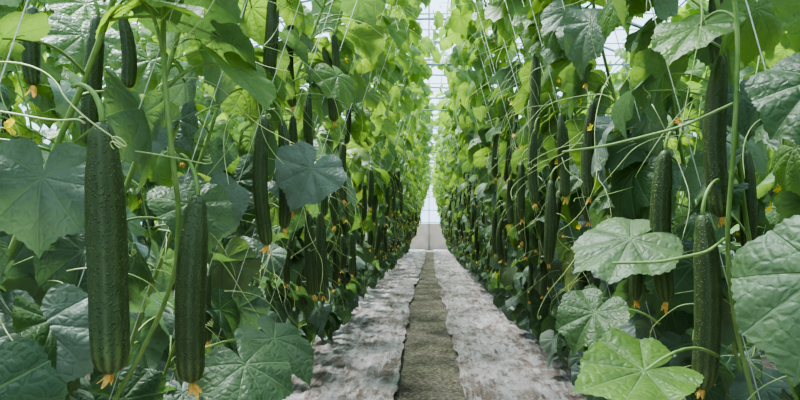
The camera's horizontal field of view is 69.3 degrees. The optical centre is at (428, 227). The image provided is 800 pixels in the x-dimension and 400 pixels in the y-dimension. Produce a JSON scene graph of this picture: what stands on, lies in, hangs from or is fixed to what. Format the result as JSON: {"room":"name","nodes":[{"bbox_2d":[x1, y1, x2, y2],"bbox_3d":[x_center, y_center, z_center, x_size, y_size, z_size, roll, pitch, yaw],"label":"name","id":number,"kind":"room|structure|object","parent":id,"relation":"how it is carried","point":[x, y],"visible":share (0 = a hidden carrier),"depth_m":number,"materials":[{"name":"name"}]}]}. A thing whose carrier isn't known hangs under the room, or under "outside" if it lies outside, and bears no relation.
{"room":"greenhouse","nodes":[
{"label":"greenhouse","id":0,"kind":"room"},
{"bbox_2d":[0,0,362,399],"bbox_3d":[-0.519,-0.492,1.329,1.353,2.988,1.852,0,0,0],"label":"plant","id":1,"kind":"object","parent":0,"point":[230,25],"depth_m":1.43,"materials":[{"name":"green plant"}]},
{"bbox_2d":[174,153,207,398],"bbox_3d":[-0.423,0.086,1.024,0.064,0.444,0.064,0,0,0],"label":"cucumber","id":2,"kind":"object","parent":1,"relation":"attached to","point":[192,255],"depth_m":1.00,"materials":[{"name":"green food"}]},
{"bbox_2d":[207,0,447,348],"bbox_3d":[-0.523,-0.511,2.848,1.270,3.026,1.790,0,0,0],"label":"plant","id":3,"kind":"object","parent":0,"point":[357,49],"depth_m":2.53,"materials":[{"name":"green plant"}]},
{"bbox_2d":[410,224,447,249],"bbox_3d":[0.000,0.400,26.200,7.800,1.200,0.200,0,0,0],"label":"wall","id":4,"kind":"structure","parent":0,"point":[430,237],"depth_m":26.10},
{"bbox_2d":[85,282,777,382],"bbox_3d":[0.000,1.000,12.000,8.000,0.001,30.000,0,0,0],"label":"floor","id":5,"kind":"structure","parent":0,"point":[766,363],"depth_m":4.20,"materials":[{"name":"soil"}]},
{"bbox_2d":[0,40,62,147],"label":"plants","id":6,"kind":"object","parent":5,"relation":"on","point":[52,133],"depth_m":3.31,"materials":[{"name":"green plant"}]},
{"bbox_2d":[17,0,53,17],"label":"plants","id":7,"kind":"object","parent":5,"relation":"on","point":[50,11],"depth_m":3.21,"materials":[{"name":"green plant"}]},
{"bbox_2d":[20,41,86,146],"label":"plants","id":8,"kind":"object","parent":5,"relation":"on","point":[59,70],"depth_m":3.01,"materials":[{"name":"green plant"}]},
{"bbox_2d":[125,186,147,244],"label":"plants","id":9,"kind":"object","parent":5,"relation":"on","point":[133,205],"depth_m":4.90,"materials":[{"name":"green plant"}]},
{"bbox_2d":[125,11,157,46],"label":"plants","id":10,"kind":"object","parent":5,"relation":"on","point":[142,34],"depth_m":4.18,"materials":[{"name":"green plant"}]},
{"bbox_2d":[121,160,174,292],"label":"plants","id":11,"kind":"object","parent":5,"relation":"on","point":[135,227],"depth_m":3.60,"materials":[{"name":"green plant"}]},
{"bbox_2d":[156,338,177,381],"label":"plants","id":12,"kind":"object","parent":5,"relation":"on","point":[165,355],"depth_m":3.32,"materials":[{"name":"green plant"}]},
{"bbox_2d":[174,36,190,69],"label":"plants","id":13,"kind":"object","parent":5,"relation":"on","point":[185,46],"depth_m":4.69,"materials":[{"name":"green plant"}]},
{"bbox_2d":[194,80,206,103],"label":"plants","id":14,"kind":"object","parent":5,"relation":"on","point":[198,92],"depth_m":5.18,"materials":[{"name":"green plant"}]},
{"bbox_2d":[0,0,698,222],"bbox_3d":[0.000,-0.993,11.944,7.774,3.987,29.524,0,0,0],"label":"frame","id":15,"kind":"object","parent":5,"relation":"on","point":[428,18],"visible":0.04,"depth_m":8.18,"materials":[{"name":"white metal"}]},
{"bbox_2d":[282,249,425,399],"bbox_3d":[-0.805,0.955,11.700,1.390,0.047,28.400,0,0,0],"label":"film","id":16,"kind":"object","parent":5,"relation":"on","point":[362,361],"visible":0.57,"depth_m":4.62,"materials":[{"name":"white plastic"}]},
{"bbox_2d":[0,5,141,386],"bbox_3d":[-1.929,-0.482,2.067,1.298,2.959,1.731,0,0,0],"label":"plants","id":17,"kind":"object","parent":16,"relation":"on","point":[9,95],"visible":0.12,"depth_m":2.73,"materials":[{"name":"green plant"}]},
{"bbox_2d":[136,24,265,299],"bbox_3d":[-1.873,-0.484,5.081,1.292,2.971,1.848,0,0,0],"label":"plants","id":18,"kind":"object","parent":16,"relation":"on","point":[201,105],"visible":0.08,"depth_m":5.18,"materials":[{"name":"green plant"}]},
{"bbox_2d":[228,114,276,218],"bbox_3d":[-1.916,-0.501,6.623,1.285,3.006,1.796,0,0,-4],"label":"plants","id":19,"kind":"object","parent":16,"relation":"on","point":[238,121],"visible":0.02,"depth_m":6.16,"materials":[{"name":"green plant"}]},
{"bbox_2d":[261,0,443,345],"bbox_3d":[-0.502,-0.482,4.320,1.247,2.959,1.685,0,0,9],"label":"plants","id":20,"kind":"object","parent":16,"relation":"on","point":[368,183],"visible":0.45,"depth_m":4.17,"materials":[{"name":"green plant"}]},
{"bbox_2d":[331,22,440,324],"bbox_3d":[-0.524,-0.501,5.797,1.285,3.006,1.796,0,0,-4],"label":"plants","id":21,"kind":"object","parent":16,"relation":"on","point":[350,299],"visible":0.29,"depth_m":5.76,"materials":[{"name":"green plant"}]},
{"bbox_2d":[358,63,433,298],"bbox_3d":[-0.567,-0.484,7.339,1.292,2.971,1.848,0,0,0],"label":"plants","id":22,"kind":"object","parent":16,"relation":"on","point":[409,142],"visible":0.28,"depth_m":7.28,"materials":[{"name":"green plant"}]},
{"bbox_2d":[392,249,400,269],"label":"plants","id":23,"kind":"object","parent":16,"relation":"on","point":[395,259],"depth_m":13.19,"materials":[{"name":"green plant"}]},
{"bbox_2d":[0,0,799,399],"bbox_3d":[-0.037,-0.218,1.815,1.973,2.271,2.513,0,0,0],"label":"plants","id":24,"kind":"object","parent":16,"relation":"on","point":[39,206],"visible":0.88,"depth_m":1.07,"materials":[{"name":"green plant"}]},
{"bbox_2d":[21,0,40,97],"bbox_3d":[-0.899,-0.444,1.296,0.052,0.301,0.039,0,0,0],"label":"cucumber","id":25,"kind":"object","parent":24,"relation":"hanging from","point":[31,55],"visible":0.62,"depth_m":1.29,"materials":[{"name":"green plant"}]},
{"bbox_2d":[80,0,104,144],"bbox_3d":[-0.745,-0.352,1.258,0.073,0.385,0.042,0,0,0],"label":"cucumber","id":26,"kind":"object","parent":24,"relation":"hanging from","point":[88,107],"depth_m":1.24,"materials":[{"name":"green food"}]},
{"bbox_2d":[70,83,129,388],"bbox_3d":[-0.450,0.009,0.802,0.078,0.421,0.053,0,0,31],"label":"cucumber","id":27,"kind":"object","parent":24,"relation":"hanging from","point":[106,235],"visible":0.98,"depth_m":0.78,"materials":[{"name":"green plant"}]},
{"bbox_2d":[118,14,136,88],"bbox_3d":[-0.692,-0.416,1.309,0.062,0.253,0.044,0,0,0],"label":"cucumber","id":28,"kind":"object","parent":24,"relation":"hanging from","point":[128,46],"depth_m":1.29,"materials":[{"name":"green food"}]},
{"bbox_2d":[252,106,271,256],"bbox_3d":[-0.434,-0.151,1.492,0.057,0.453,0.055,0,0,0],"label":"cucumber","id":29,"kind":"object","parent":24,"relation":"hanging from","point":[260,153],"depth_m":1.47,"materials":[{"name":"green food"}]},
{"bbox_2d":[273,100,291,235],"bbox_3d":[-0.425,-0.174,1.648,0.078,0.395,0.050,0,0,0],"label":"cucumber","id":30,"kind":"object","parent":24,"relation":"hanging from","point":[284,211],"depth_m":1.64,"materials":[{"name":"green food"}]},
{"bbox_2d":[316,204,327,300],"bbox_3d":[-0.425,0.066,2.199,0.078,0.425,0.040,0,0,0],"label":"cucumber","id":31,"kind":"object","parent":24,"relation":"hanging from","point":[321,244],"depth_m":2.18,"materials":[{"name":"green food"}]},
{"bbox_2d":[337,224,346,272],"bbox_3d":[-0.540,0.132,3.593,0.066,0.311,0.045,0,0,0],"label":"cucumber","id":32,"kind":"object","parent":24,"relation":"hanging from","point":[343,260],"depth_m":3.58,"materials":[{"name":"green plant"}]},
{"bbox_2d":[338,134,346,204],"bbox_3d":[-0.418,-0.284,2.703,0.070,0.355,0.042,0,0,0],"label":"cucumber","id":33,"kind":"object","parent":24,"relation":"hanging from","point":[342,150],"depth_m":2.69,"materials":[{"name":"green food"}]},
{"bbox_2d":[346,221,355,276],"bbox_3d":[-0.476,0.131,3.505,0.076,0.343,0.040,0,0,38],"label":"cucumber","id":34,"kind":"object","parent":24,"relation":"hanging from","point":[352,246],"visible":0.98,"depth_m":3.48,"materials":[{"name":"green plant"}]},
{"bbox_2d":[366,90,434,289],"bbox_3d":[-0.553,-0.498,8.814,1.351,3.077,1.822,0,0,0],"label":"plants","id":35,"kind":"object","parent":16,"relation":"on","point":[372,281],"visible":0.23,"depth_m":8.59,"materials":[{"name":"green plant"}]},
{"bbox_2d":[400,241,408,257],"label":"plants","id":36,"kind":"object","parent":16,"relation":"on","point":[403,248],"depth_m":17.42,"materials":[{"name":"green plant"}]},
{"bbox_2d":[377,117,433,279],"bbox_3d":[-0.553,-0.498,10.314,1.351,3.077,1.822,0,0,0],"label":"plants","id":37,"kind":"object","parent":16,"relation":"on","point":[426,149],"visible":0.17,"depth_m":10.13,"materials":[{"name":"green plant"}]},
{"bbox_2d":[403,225,411,244],"label":"plants","id":38,"kind":"object","parent":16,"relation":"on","point":[405,241],"depth_m":14.82,"materials":[{"name":"green plant"}]},
{"bbox_2d":[384,134,434,271],"bbox_3d":[-0.494,-0.480,11.830,1.253,2.964,1.716,0,0,5],"label":"plants","id":39,"kind":"object","parent":16,"relation":"on","point":[419,177],"visible":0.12,"depth_m":11.80,"materials":[{"name":"green plant"}]},
{"bbox_2d":[400,181,420,244],"label":"plants","id":40,"kind":"object","parent":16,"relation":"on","point":[405,230],"depth_m":13.33,"materials":[{"name":"green plant"}]},
{"bbox_2d":[398,164,431,258],"bbox_3d":[-0.567,-0.484,16.339,1.292,2.971,1.848,0,0,0],"label":"plants","id":41,"kind":"object","parent":16,"relation":"on","point":[428,167],"visible":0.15,"depth_m":16.18,"materials":[{"name":"green plant"}]},
{"bbox_2d":[403,170,432,254],"bbox_3d":[-0.494,-0.480,19.330,1.253,2.964,1.716,0,0,5],"label":"plants","id":42,"kind":"object","parent":16,"relation":"on","point":[426,185],"visible":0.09,"depth_m":19.49,"materials":[{"name":"green plant"}]},
{"bbox_2d":[406,179,431,253],"bbox_3d":[-0.524,-0.501,20.797,1.285,3.006,1.796,0,0,-4],"label":"plants","id":43,"kind":"object","parent":16,"relation":"on","point":[425,192],"visible":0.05,"depth_m":20.82,"materials":[{"name":"green plant"}]},
{"bbox_2d":[407,181,431,252],"bbox_3d":[-0.524,-0.501,22.297,1.285,3.006,1.796,0,0,-4],"label":"plants","id":44,"kind":"object","parent":16,"relation":"on","point":[429,181],"visible":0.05,"depth_m":22.30,"materials":[{"name":"green plant"}]},
{"bbox_2d":[410,161,429,221],"label":"plants","id":45,"kind":"object","parent":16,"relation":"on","point":[419,191],"depth_m":14.93,"materials":[{"name":"green plant"}]},
{"bbox_2d":[413,188,428,237],"bbox_3d":[-0.567,-0.484,23.839,1.292,2.971,1.848,0,0,0],"label":"plants","id":46,"kind":"object","parent":16,"relation":"on","point":[428,188],"visible":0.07,"depth_m":23.54,"materials":[{"name":"green plant"}]},
{"bbox_2d":[417,166,431,218],"label":"plants","id":47,"kind":"object","parent":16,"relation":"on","point":[424,189],"depth_m":17.78,"materials":[{"name":"green plant"}]},
{"bbox_2d":[420,143,433,175],"label":"plants","id":48,"kind":"object","parent":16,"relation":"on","point":[422,173],"depth_m":13.35,"materials":[{"name":"green plant"}]},
{"bbox_2d":[393,250,466,399],"bbox_3d":[-0.010,0.992,11.700,0.900,0.028,28.400,0,0,0],"label":"path","id":49,"kind":"object","parent":5,"relation":"on","point":[426,372],"visible":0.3,"depth_m":4.68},
{"bbox_2d":[433,249,685,399],"bbox_3d":[0.810,0.956,11.700,1.379,0.044,28.400,0,0,0],"label":"film","id":50,"kind":"object","parent":5,"relation":"on","point":[497,359],"visible":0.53,"depth_m":4.52,"materials":[{"name":"white plastic"}]},
{"bbox_2d":[433,181,443,220],"label":"plants","id":51,"kind":"object","parent":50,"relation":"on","point":[441,214],"depth_m":19.42,"materials":[{"name":"green plant"}]},
{"bbox_2d":[432,189,448,250],"bbox_3d":[0.660,-0.499,23.850,1.174,3.002,1.785,0,0,4],"label":"plants","id":52,"kind":"object","parent":50,"relation":"on","point":[441,223],"visible":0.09,"depth_m":23.48,"materials":[{"name":"green plant"}]},
{"bbox_2d":[431,176,451,253],"bbox_3d":[0.619,-0.479,20.796,1.084,3.014,1.789,0,0,0],"label":"plants","id":53,"kind":"object","parent":50,"relation":"on","point":[431,176],"visible":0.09,"depth_m":20.40,"materials":[{"name":"green plant"}]},
{"bbox_2d":[432,180,450,251],"bbox_3d":[0.619,-0.479,22.296,1.084,3.014,1.789,0,0,0],"label":"plants","id":54,"kind":"object","parent":50,"relation":"on","point":[432,180],"visible":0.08,"depth_m":21.95,"materials":[{"name":"green plant"}]},
{"bbox_2d":[439,165,446,202],"label":"plants","id":55,"kind":"object","parent":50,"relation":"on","point":[442,186],"depth_m":12.94,"materials":[{"name":"green plant"}]},
{"bbox_2d":[430,154,458,261],"bbox_3d":[0.660,-0.499,16.350,1.174,3.002,1.785,0,0,4],"label":"plants","id":56,"kind":"object","parent":50,"relation":"on","point":[433,157],"visible":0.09,"depth_m":16.27,"materials":[{"name":"green plant"}]},
{"bbox_2d":[432,162,456,257],"bbox_3d":[0.613,-0.479,17.816,1.074,2.958,1.745,0,0,0],"label":"plants","id":57,"kind":"object","parent":50,"relation":"on","point":[438,197],"visible":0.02,"depth_m":17.82,"materials":[{"name":"green plant"}]},
{"bbox_2d":[441,232,449,243],"label":"plants","id":58,"kind":"object","parent":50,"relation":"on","point":[446,235],"depth_m":19.89,"materials":[{"name":"green plant"}]},
{"bbox_2d":[433,153,462,265],"bbox_3d":[0.660,-0.499,14.850,1.174,3.002,1.785,0,0,4],"label":"plants","id":59,"kind":"object","parent":50,"relation":"on","point":[448,223],"visible":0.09,"depth_m":14.76,"materials":[{"name":"green plant"}]},
{"bbox_2d":[434,92,467,222],"label":"plants","id":60,"kind":"object","parent":50,"relation":"on","point":[450,168],"depth_m":8.79,"materials":[{"name":"green plant"}]},
{"bbox_2d":[446,215,458,241],"label":"plants","id":61,"kind":"object","parent":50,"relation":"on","point":[454,228],"depth_m":13.06,"materials":[{"name":"green plant"}]},
{"bbox_2d":[433,137,473,275],"bbox_3d":[0.652,-0.496,11.816,1.126,2.994,1.777,0,0,0],"label":"plants","id":62,"kind":"object","parent":50,"relation":"on","point":[441,161],"visible":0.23,"depth_m":11.91,"materials":[{"name":"green plant"}]},
{"bbox_2d":[434,113,482,281],"bbox_3d":[0.613,-0.479,10.316,1.074,2.958,1.745,0,0,0],"label":"plants","id":63,"kind":"object","parent":50,"relation":"on","point":[438,139],"visible":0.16,"depth_m":10.31,"materials":[{"name":"green plant"}]},
{"bbox_2d":[455,244,467,269],"label":"plants","id":64,"kind":"object","parent":50,"relation":"on","point":[462,257],"depth_m":13.02,"materials":[{"name":"green plant"}]},
{"bbox_2d":[431,52,508,307],"bbox_3d":[0.660,-0.499,7.350,1.174,3.002,1.785,0,0,4],"label":"plants","id":65,"kind":"object","parent":50,"relation":"on","point":[471,217],"visible":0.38,"depth_m":7.19,"materials":[{"name":"green plant"}]},
{"bbox_2d":[462,222,490,290],"label":"plants","id":66,"kind":"object","parent":50,"relation":"on","point":[475,265],"depth_m":8.82,"materials":[{"name":"green plant"}]},
{"bbox_2d":[439,16,528,331],"bbox_3d":[0.619,-0.479,5.796,1.084,3.014,1.789,0,0,0],"label":"plants","id":67,"kind":"object","parent":50,"relation":"on","point":[465,125],"visible":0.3,"depth_m":5.59,"materials":[{"name":"green plant"}]},
{"bbox_2d":[445,0,577,367],"bbox_3d":[0.652,-0.496,4.316,1.126,2.994,1.777,0,0,0],"label":"plants","id":68,"kind":"object","parent":50,"relation":"on","point":[524,273],"visible":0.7,"depth_m":4.15,"materials":[{"name":"green plant"}]},
{"bbox_2d":[622,52,630,75],"label":"plants","id":69,"kind":"object","parent":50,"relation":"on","point":[628,67],"depth_m":5.27,"materials":[{"name":"green plant"}]},
{"bbox_2d":[663,123,676,152],"label":"plants","id":70,"kind":"object","parent":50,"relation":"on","point":[672,126],"depth_m":4.52,"materials":[{"name":"green plant"}]},
{"bbox_2d":[667,59,710,209],"label":"plants","id":71,"kind":"object","parent":50,"relation":"on","point":[697,85],"depth_m":3.95,"materials":[{"name":"green plant"}]},
{"bbox_2d":[671,0,707,21],"label":"plants","id":72,"kind":"object","parent":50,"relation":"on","point":[690,8],"depth_m":4.35,"materials":[{"name":"green plant"}]},
{"bbox_2d":[686,95,695,109],"label":"plants","id":73,"kind":"object","parent":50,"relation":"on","point":[690,99],"depth_m":4.46,"materials":[{"name":"green plant"}]},
{"bbox_2d":[686,50,696,65],"label":"plants","id":74,"kind":"object","parent":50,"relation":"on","point":[691,57],"depth_m":4.32,"materials":[{"name":"green plant"}]},
{"bbox_2d":[730,205,739,257],"label":"plants","id":75,"kind":"object","parent":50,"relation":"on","point":[734,226],"depth_m":3.12,"materials":[{"name":"green plant"}]},
{"bbox_2d":[739,51,770,89],"label":"plants","id":76,"kind":"object","parent":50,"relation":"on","point":[753,67],"depth_m":3.50,"materials":[{"name":"green plant"}]},
{"bbox_2d":[744,344,765,376],"label":"plants","id":77,"kind":"object","parent":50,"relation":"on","point":[756,360],"depth_m":2.31,"materials":[{"name":"green plant"}]},
{"bbox_2d":[755,168,781,236],"label":"plants","id":78,"kind":"object","parent":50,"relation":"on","point":[764,225],"depth_m":3.04,"materials":[{"name":"green plant"}]},
{"bbox_2d":[757,145,779,224],"label":"plants","id":79,"kind":"object","parent":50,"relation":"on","point":[766,185],"depth_m":2.74,"materials":[{"name":"green plant"}]},
{"bbox_2d":[764,31,794,67],"label":"plants","id":80,"kind":"object","parent":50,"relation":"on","point":[780,51],"depth_m":2.94,"materials":[{"name":"green plant"}]},
{"bbox_2d":[581,91,593,114],"label":"plants","id":81,"kind":"object","parent":5,"relation":"on","point":[592,92],"depth_m":6.93,"materials":[{"name":"green plant"}]},
{"bbox_2d":[600,38,628,115],"label":"plants","id":82,"kind":"object","parent":5,"relation":"on","point":[619,78],"depth_m":6.05,"materials":[{"name":"green plant"}]},
{"bbox_2d":[606,43,625,92],"bbox_3d":[2.610,-0.499,6.930,1.174,3.002,1.785,0,0,4],"label":"plants","id":83,"kind":"object","parent":5,"relation":"on","point":[617,51],"visible":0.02,"depth_m":6.14,"materials":[{"name":"green plant"}]},
{"bbox_2d":[650,6,740,254],"bbox_3d":[2.563,-0.479,5.396,1.074,2.958,1.745,0,0,0],"label":"plants","id":84,"kind":"object","parent":5,"relation":"on","point":[736,237],"visible":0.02,"depth_m":4.84,"materials":[{"name":"green plant"}]},
{"bbox_2d":[491,200,501,257],"bbox_3d":[0.470,0.008,4.004,0.075,0.401,0.042,0,0,0],"label":"cucumber","id":85,"kind":"object","parent":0,"point":[494,218],"depth_m":3.99,"materials":[{"name":"green food"}]},
{"bbox_2d":[496,209,505,263],"bbox_3d":[0.468,0.046,3.649,0.097,0.360,0.056,0,0,0],"label":"cucumber","id":86,"kind":"object","parent":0,"point":[499,248],"depth_m":3.63,"materials":[{"name":"green plant"}]},
{"bbox_2d":[515,172,526,244],"bbox_3d":[0.482,-0.100,3.002,0.073,0.385,0.042,0,0,0],"label":"cucumber","id":87,"kind":"object","parent":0,"point":[521,236],"depth_m":2.99,"materials":[{"name":"green food"}]},
{"bbox_2d":[543,166,557,267],"bbox_3d":[0.471,-0.041,2.193,0.073,0.394,0.049,0,0,0],"label":"cucumber","id":88,"kind":"object","parent":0,"point":[550,221],"depth_m":2.18,"materials":[{"name":"green food"}]},
{"bbox_2d":[555,186,561,244],"bbox_3d":[0.576,-0.055,2.606,0.101,0.414,0.047,0,0,0],"label":"cucumber","id":89,"kind":"object","parent":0,"point":[558,201],"depth_m":2.59,"materials":[{"name":"green plant"}]},
{"bbox_2d":[439,0,742,399],"bbox_3d":[0.604,-0.508,2.784,1.154,3.061,1.813,0,0,0],"label":"plant","id":90,"kind":"object","parent":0,"point":[509,17],"depth_m":2.63,"materials":[{"name":"green plant"}]},
{"bbox_2d":[506,171,513,228],"bbox_3d":[0.488,-0.181,3.414,0.062,0.379,0.054,0,0,0],"label":"cucumber","id":91,"kind":"object","parent":90,"relation":"attached to","point":[509,200],"depth_m":3.40,"materials":[{"name":"green food"}]},
{"bbox_2d":[517,148,527,224],"bbox_3d":[0.451,-0.199,2.751,0.066,0.372,0.041,0,0,0],"label":"cucumber","id":92,"kind":"object","parent":90,"relation":"attached to","point":[521,171],"depth_m":2.74,"materials":[{"name":"green food"}]},
{"bbox_2d":[527,117,540,208],"bbox_3d":[0.442,-0.272,2.408,0.062,0.388,0.053,0,0,0],"label":"cucumber","id":93,"kind":"object","parent":90,"relation":"attached to","point":[533,144],"depth_m":2.39,"materials":[{"name":"green food"}]},
{"bbox_2d":[526,0,799,399],"bbox_3d":[0.666,-0.501,1.352,1.231,3.006,1.810,0,0,0],"label":"plant","id":94,"kind":"object","parent":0,"point":[769,101],"depth_m":1.54,"materials":[{"name":"green plant"}]},
{"bbox_2d":[703,33,729,227],"bbox_3d":[0.628,-0.217,1.234,0.082,0.435,0.047,0,0,0],"label":"cucumber","id":95,"kind":"object","parent":94,"relation":"attached to","point":[714,125],"depth_m":1.22,"materials":[{"name":"green food"}]},
{"bbox_2d":[739,140,757,246],"bbox_3d":[0.831,-0.093,1.497,0.053,0.333,0.042,0,0,0],"label":"cucumber","id":96,"kind":"object","parent":94,"relation":"attached to","point":[750,176],"depth_m":1.48,"materials":[{"name":"green food"}]},
{"bbox_2d":[650,127,683,314],"bbox_3d":[0.546,-0.019,1.318,0.082,0.431,0.052,0,0,0],"label":"cucumber","id":97,"kind":"object","parent":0,"point":[661,190],"depth_m":1.30,"materials":[{"name":"green food"}]},
{"bbox_2d":[691,178,722,399],"bbox_3d":[0.553,0.120,1.140,0.070,0.440,0.062,0,0,0],"label":"cucumber","id":98,"kind":"object","parent":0,"point":[708,291],"depth_m":1.12,"materials":[{"name":"green food"}]},
{"bbox_2d":[708,0,724,63],"bbox_3d":[0.694,-0.508,1.355,0.075,0.302,0.039,0,0,0],"label":"cucumber","id":99,"kind":"object","parent":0,"point":[714,50],"depth_m":1.34,"materials":[{"name":"green food"}]}
]}

